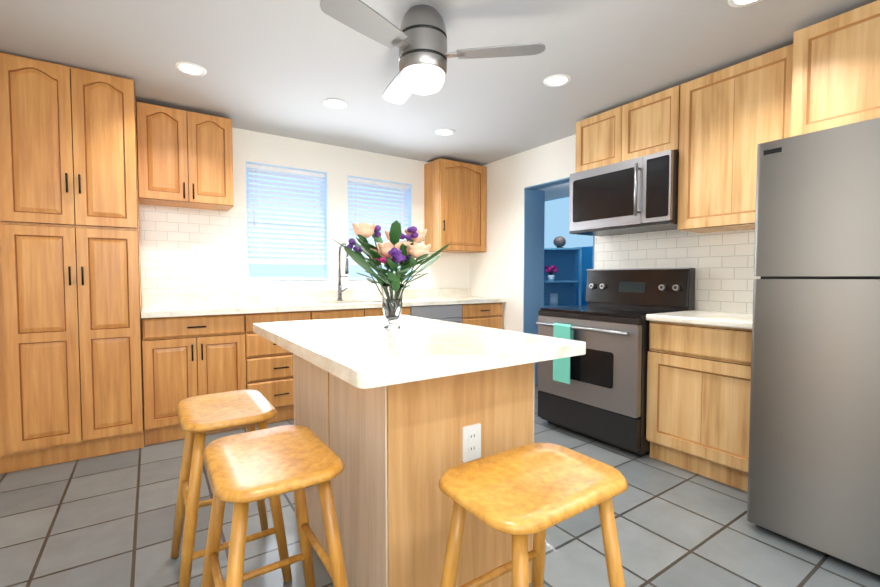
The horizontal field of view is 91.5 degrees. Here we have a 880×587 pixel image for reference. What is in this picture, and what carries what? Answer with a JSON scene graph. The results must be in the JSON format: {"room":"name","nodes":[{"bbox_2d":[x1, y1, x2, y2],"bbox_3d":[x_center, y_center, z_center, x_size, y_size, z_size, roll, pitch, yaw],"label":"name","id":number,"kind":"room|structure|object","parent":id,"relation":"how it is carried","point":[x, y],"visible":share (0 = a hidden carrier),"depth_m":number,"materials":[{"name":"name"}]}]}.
{"room":"kitchen","nodes":[
{"label":"kitchen","id":0,"kind":"room"},
{"bbox_2d":[139,127,469,293],"bbox_3d":[-1.343,-0.225,4.129,4.270,2.440,0.150,-1,3,-34],"label":"wall","id":1,"kind":"structure","parent":0,"point":[339,165],"depth_m":4.23,"materials":[{"name":"beige paint"}]},
{"bbox_2d":[136,102,233,210],"bbox_3d":[-1.983,-1.038,3.354,0.622,0.685,0.362,-1,3,-34],"label":"upper cabinet","id":2,"kind":"object","parent":1,"relation":"attached to","point":[185,159],"visible":1,"depth_m":3.23,"materials":[{"name":"brown wood"}]},
{"bbox_2d":[140,205,245,293],"bbox_3d":[-2.029,-0.354,3.569,0.749,0.692,0.001,-1,3,-34],"label":"tile backsplash","id":3,"kind":"structure","parent":1,"relation":"attached to","point":[170,236],"depth_m":3.55,"materials":[{"name":"white tile"}]},
{"bbox_2d":[191,244,200,258],"bbox_3d":[-2.027,-0.350,3.564,0.075,0.118,0.008,-1,3,-34],"label":"outlet","id":4,"kind":"object","parent":3,"relation":"attached to","point":[195,251],"visible":1,"depth_m":3.56,"materials":[{"name":"white plastic"}]},
{"bbox_2d":[246,161,327,280],"bbox_3d":[-1.434,-0.647,4.034,0.726,1.046,0.147,-1,3,-34],"label":"window","id":5,"kind":"structure","parent":1,"relation":"in","point":[263,272],"depth_m":4.07,"materials":[{"name":"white glass"}]},
{"bbox_2d":[247,163,325,264],"bbox_3d":[-1.419,-0.717,4.009,0.706,0.883,0.066,-1,3,-34],"label":"window blind","id":6,"kind":"object","parent":5,"relation":"attached to","point":[292,252],"visible":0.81,"depth_m":4.00,"materials":[{"name":"white plastic"}]},
{"bbox_2d":[348,176,411,279],"bbox_3d":[-0.651,-0.667,4.562,0.736,1.046,0.147,-1,3,-34],"label":"window","id":7,"kind":"structure","parent":1,"relation":"in","point":[354,271],"depth_m":4.56,"materials":[{"name":"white glass"}]},
{"bbox_2d":[348,177,409,265],"bbox_3d":[-0.636,-0.738,4.537,0.716,0.883,0.066,-1,3,-34],"label":"window blind","id":8,"kind":"object","parent":7,"relation":"attached to","point":[365,182],"visible":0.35,"depth_m":4.52,"materials":[{"name":"white plastic"}]},
{"bbox_2d":[424,158,486,252],"bbox_3d":[0.193,-0.955,4.826,0.647,0.965,0.362,-1,3,-34],"label":"upper cabinet","id":9,"kind":"object","parent":1,"relation":"attached to","point":[455,203],"visible":1,"depth_m":4.68,"materials":[{"name":"brown wood"}]},
{"bbox_2d":[0,0,876,200],"bbox_3d":[0.806,-1.454,3.024,6.650,0.100,7.600,-1,3,-34],"label":"ceiling","id":10,"kind":"structure","parent":0,"point":[285,68],"depth_m":2.52,"materials":[{"name":"white paint"}]},
{"bbox_2d":[174,62,206,75],"bbox_3d":[-1.540,-1.385,2.650,0.176,0.006,0.176,-1,3,-34],"label":"recessed light","id":11,"kind":"object","parent":10,"relation":"in","point":[189,68],"visible":1,"depth_m":2.64,"materials":[{"name":"white plastic"}]},
{"bbox_2d":[323,98,347,108],"bbox_3d":[-0.774,-1.406,3.178,0.176,0.006,0.176,-1,3,-34],"label":"recessed light","id":12,"kind":"object","parent":10,"relation":"in","point":[335,103],"visible":1,"depth_m":3.17,"materials":[{"name":"white plastic"}]},
{"bbox_2d":[320,0,545,103],"bbox_3d":[-0.171,-1.181,2.143,1.022,0.374,0.996,-1,3,-34],"label":"ceiling fan","id":13,"kind":"object","parent":10,"relation":"hanging from","point":[418,38],"visible":1,"depth_m":2.01,"materials":[{"name":"silver metal"}]},
{"bbox_2d":[435,129,454,135],"bbox_3d":[0.046,-1.429,3.803,0.176,0.006,0.176,-1,3,-34],"label":"recessed light","id":14,"kind":"object","parent":10,"relation":"in","point":[444,132],"visible":1,"depth_m":3.81,"materials":[{"name":"white plastic"}]},
{"bbox_2d":[543,74,570,86],"bbox_3d":[0.767,-1.391,2.807,0.176,0.006,0.176,-1,3,-34],"label":"recessed light","id":15,"kind":"object","parent":10,"relation":"in","point":[557,80],"visible":1,"depth_m":2.80,"materials":[{"name":"white plastic"}]},
{"bbox_2d":[728,0,761,7],"bbox_3d":[1.415,-1.359,1.954,0.176,0.006,0.176,-1,3,-34],"label":"recessed light","id":16,"kind":"object","parent":10,"relation":"in","point":[738,3],"visible":1,"depth_m":2.00,"materials":[{"name":"white plastic"}]},
{"bbox_2d":[0,387,879,586],"bbox_3d":[0.280,1.116,1.773,4.270,0.060,5.953,-1,3,-34],"label":"floor","id":17,"kind":"structure","parent":0,"point":[107,520],"depth_m":1.93,"materials":[{"name":"grey tile"}]},
{"bbox_2d":[0,52,143,473],"bbox_3d":[-2.450,-0.173,2.873,0.722,2.432,0.692,-1,3,-34],"label":"pantry cabinet","id":18,"kind":"object","parent":17,"relation":"on","point":[71,376],"visible":1,"depth_m":2.62,"materials":[{"name":"brown wood"}]},
{"bbox_2d":[141,313,248,444],"bbox_3d":[-1.902,0.587,3.317,0.641,0.880,0.618,-1,3,-34],"label":"base cabinet","id":19,"kind":"object","parent":17,"relation":"on","point":[184,357],"depth_m":3.02,"materials":[{"name":"brown wood"}]},
{"bbox_2d":[171,390,291,586],"bbox_3d":[-0.835,0.761,1.687,0.381,0.653,0.440,-1,3,-34],"label":"stool","id":20,"kind":"object","parent":17,"relation":"on","point":[200,416],"visible":0.9,"depth_m":1.61,"materials":[{"name":"brown wood"}]},
{"bbox_2d":[201,425,347,586],"bbox_3d":[-0.480,0.778,1.233,0.381,0.653,0.440,-1,3,-34],"label":"stool","id":21,"kind":"object","parent":17,"relation":"on","point":[244,470],"visible":1,"depth_m":1.17,"materials":[{"name":"brown wood"}]},
{"bbox_2d":[249,310,320,424],"bbox_3d":[-1.429,0.574,3.635,0.615,0.880,0.618,-1,3,-34],"label":"base cabinet","id":22,"kind":"object","parent":17,"relation":"on","point":[270,364],"depth_m":3.35,"materials":[{"name":"brown wood"}]},
{"bbox_2d":[293,355,534,586],"bbox_3d":[-0.175,0.643,1.839,0.618,0.879,0.986,-1,3,-34],"label":"kitchen island","id":23,"kind":"object","parent":17,"relation":"on","point":[405,417],"depth_m":1.41,"materials":[{"name":"brown wood"}]},
{"bbox_2d":[253,315,585,390],"bbox_3d":[-0.207,0.182,1.840,0.870,0.040,1.344,-1,3,-34],"label":"island countertop","id":24,"kind":"structure","parent":23,"relation":"on","point":[365,355],"depth_m":1.45,"materials":[{"name":"white stone"}]},
{"bbox_2d":[333,220,451,328],"bbox_3d":[-0.219,-0.079,1.951,0.540,0.470,0.481,-1,3,-34],"label":"vase","id":25,"kind":"object","parent":24,"relation":"on","point":[393,254],"visible":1,"depth_m":1.88,"materials":[{"name":"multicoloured plant"}]},
{"bbox_2d":[410,304,461,322],"bbox_3d":[-0.178,0.545,4.449,0.597,0.876,0.662,-1,3,-34],"label":"dishwasher","id":26,"kind":"object","parent":17,"relation":"on","point":[451,313],"visible":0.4,"depth_m":4.22,"materials":[{"name":"silver metal"}]},
{"bbox_2d":[460,302,502,328],"bbox_3d":[0.289,0.530,4.793,0.554,0.880,0.618,-1,3,-34],"label":"base cabinet","id":27,"kind":"object","parent":17,"relation":"on","point":[489,315],"depth_m":4.53,"materials":[{"name":"brown wood"}]},
{"bbox_2d":[141,243,505,317],"bbox_3d":[-0.810,-0.085,4.012,3.258,0.800,0.642,-1,3,-34],"label":"countertop","id":28,"kind":"structure","parent":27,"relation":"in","point":[175,304],"depth_m":3.77,"materials":[{"name":"white stone"}]},
{"bbox_2d":[336,243,348,300],"bbox_3d":[-0.910,-0.208,4.130,0.108,0.564,0.244,-1,3,-34],"label":"faucet","id":29,"kind":"object","parent":28,"relation":"on","point":[341,295],"depth_m":4.18,"materials":[{"name":"silver metal"}]},
{"bbox_2d":[438,443,627,586],"bbox_3d":[0.235,0.783,1.094,0.440,0.653,0.381,-1,3,-34],"label":"stool","id":30,"kind":"object","parent":17,"relation":"on","point":[522,493],"visible":1,"depth_m":1.06,"materials":[{"name":"brown wood"}]},
{"bbox_2d":[536,268,694,455],"bbox_3d":[1.252,0.422,3.178,0.758,1.219,0.835,-1,3,-34],"label":"range","id":31,"kind":"object","parent":17,"relation":"on","point":[597,391],"visible":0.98,"depth_m":3.00,"materials":[{"name":"silver metal"}]},
{"bbox_2d":[552,323,573,384],"bbox_3d":[0.883,0.427,3.081,0.037,0.417,0.150,-1,3,-34],"label":"dish towel","id":32,"kind":"object","parent":31,"relation":"hanging from","point":[561,366],"depth_m":3.06,"materials":[{"name":"teal fabric"}]},
{"bbox_2d":[646,321,751,491],"bbox_3d":[1.742,0.613,2.616,0.618,0.880,0.646,-1,3,-34],"label":"base cabinet","id":33,"kind":"object","parent":17,"relation":"on","point":[698,398],"visible":0.71,"depth_m":2.45,"materials":[{"name":"brown wood"}]},
{"bbox_2d":[646,310,752,329],"bbox_3d":[1.739,0.153,2.581,0.642,0.040,0.667,-1,3,-34],"label":"countertop","id":34,"kind":"structure","parent":33,"relation":"on","point":[739,320],"depth_m":2.52,"materials":[{"name":"white stone"}]},
{"bbox_2d":[747,117,879,575],"bbox_3d":[1.970,0.211,1.848,0.946,1.742,0.785,-1,3,-34],"label":"refrigerator","id":35,"kind":"object","parent":17,"relation":"on","point":[814,459],"visible":1,"depth_m":1.74,"materials":[{"name":"silver metal"}]},
{"bbox_2d":[544,196,592,305],"bbox_3d":[0.811,-0.249,4.763,0.010,2.440,4.800,-1,3,-34],"label":"wall","id":36,"kind":"structure","parent":0,"point":[556,223],"depth_m":4.12,"materials":[{"name":"blue paint"}]},
{"bbox_2d":[470,134,754,331],"bbox_3d":[2.038,-0.175,2.819,0.130,2.440,5.802,-1,3,-34],"label":"wall","id":37,"kind":"structure","parent":0,"point":[497,269],"depth_m":4.58,"materials":[{"name":"beige paint"}]},
{"bbox_2d":[523,177,594,384],"bbox_3d":[1.223,-0.041,4.174,0.294,2.068,0.847,-1,3,-34],"label":"door frame","id":38,"kind":"structure","parent":37,"relation":"attached to","point":[534,221],"depth_m":4.49,"materials":[{"name":"blue paint"}]},
{"bbox_2d":[575,110,610,172],"bbox_3d":[1.361,-1.172,3.372,0.328,0.419,0.462,-1,3,-34],"label":"upper cabinet","id":39,"kind":"object","parent":37,"relation":"attached to","point":[593,134],"depth_m":3.34,"materials":[{"name":"brown wood"}]},
{"bbox_2d":[611,85,678,163],"bbox_3d":[1.562,-1.160,3.075,0.328,0.419,0.462,-1,3,-34],"label":"upper cabinet","id":40,"kind":"object","parent":37,"relation":"attached to","point":[648,125],"depth_m":2.98,"materials":[{"name":"brown wood"}]},
{"bbox_2d":[569,150,678,236],"bbox_3d":[1.410,-0.707,3.200,0.458,0.474,0.806,-1,3,-34],"label":"microwave","id":41,"kind":"object","parent":40,"relation":"attached to","point":[636,195],"visible":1,"depth_m":3.03,"materials":[{"name":"silver metal"}]},
{"bbox_2d":[595,230,760,312],"bbox_3d":[1.768,-0.176,3.103,0.001,0.570,1.515,-1,3,-34],"label":"tile backsplash","id":42,"kind":"structure","parent":37,"relation":"attached to","point":[722,263],"depth_m":3.00,"materials":[{"name":"white tile"}]},
{"bbox_2d":[677,46,786,232],"bbox_3d":[1.868,-0.881,2.632,0.328,0.944,0.627,-1,3,-34],"label":"upper cabinet","id":43,"kind":"object","parent":37,"relation":"attached to","point":[715,129],"depth_m":2.57,"materials":[{"name":"brown wood"}]},
{"bbox_2d":[787,0,879,137],"bbox_3d":[2.124,-1.057,2.129,0.458,0.554,0.476,-1,3,-34],"label":"upper cabinet","id":44,"kind":"object","parent":37,"relation":"attached to","point":[833,64],"depth_m":2.06,"materials":[{"name":"brown wood"}]},
{"bbox_3d":[1.794,0.974,5.473,2.379,0.060,4.800,-1,3,-34],"label":"floor","id":45,"kind":"structure","parent":0,"visible":0},
{"bbox_2d":[544,236,581,307],"bbox_3d":[1.588,0.072,5.904,0.620,1.710,0.340,0,2,6],"label":"shelf","id":46,"kind":"object","parent":45,"relation":"on","point":[560,275],"visible":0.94,"depth_m":6.03,"materials":[{"name":"blue paint"}]}
]}

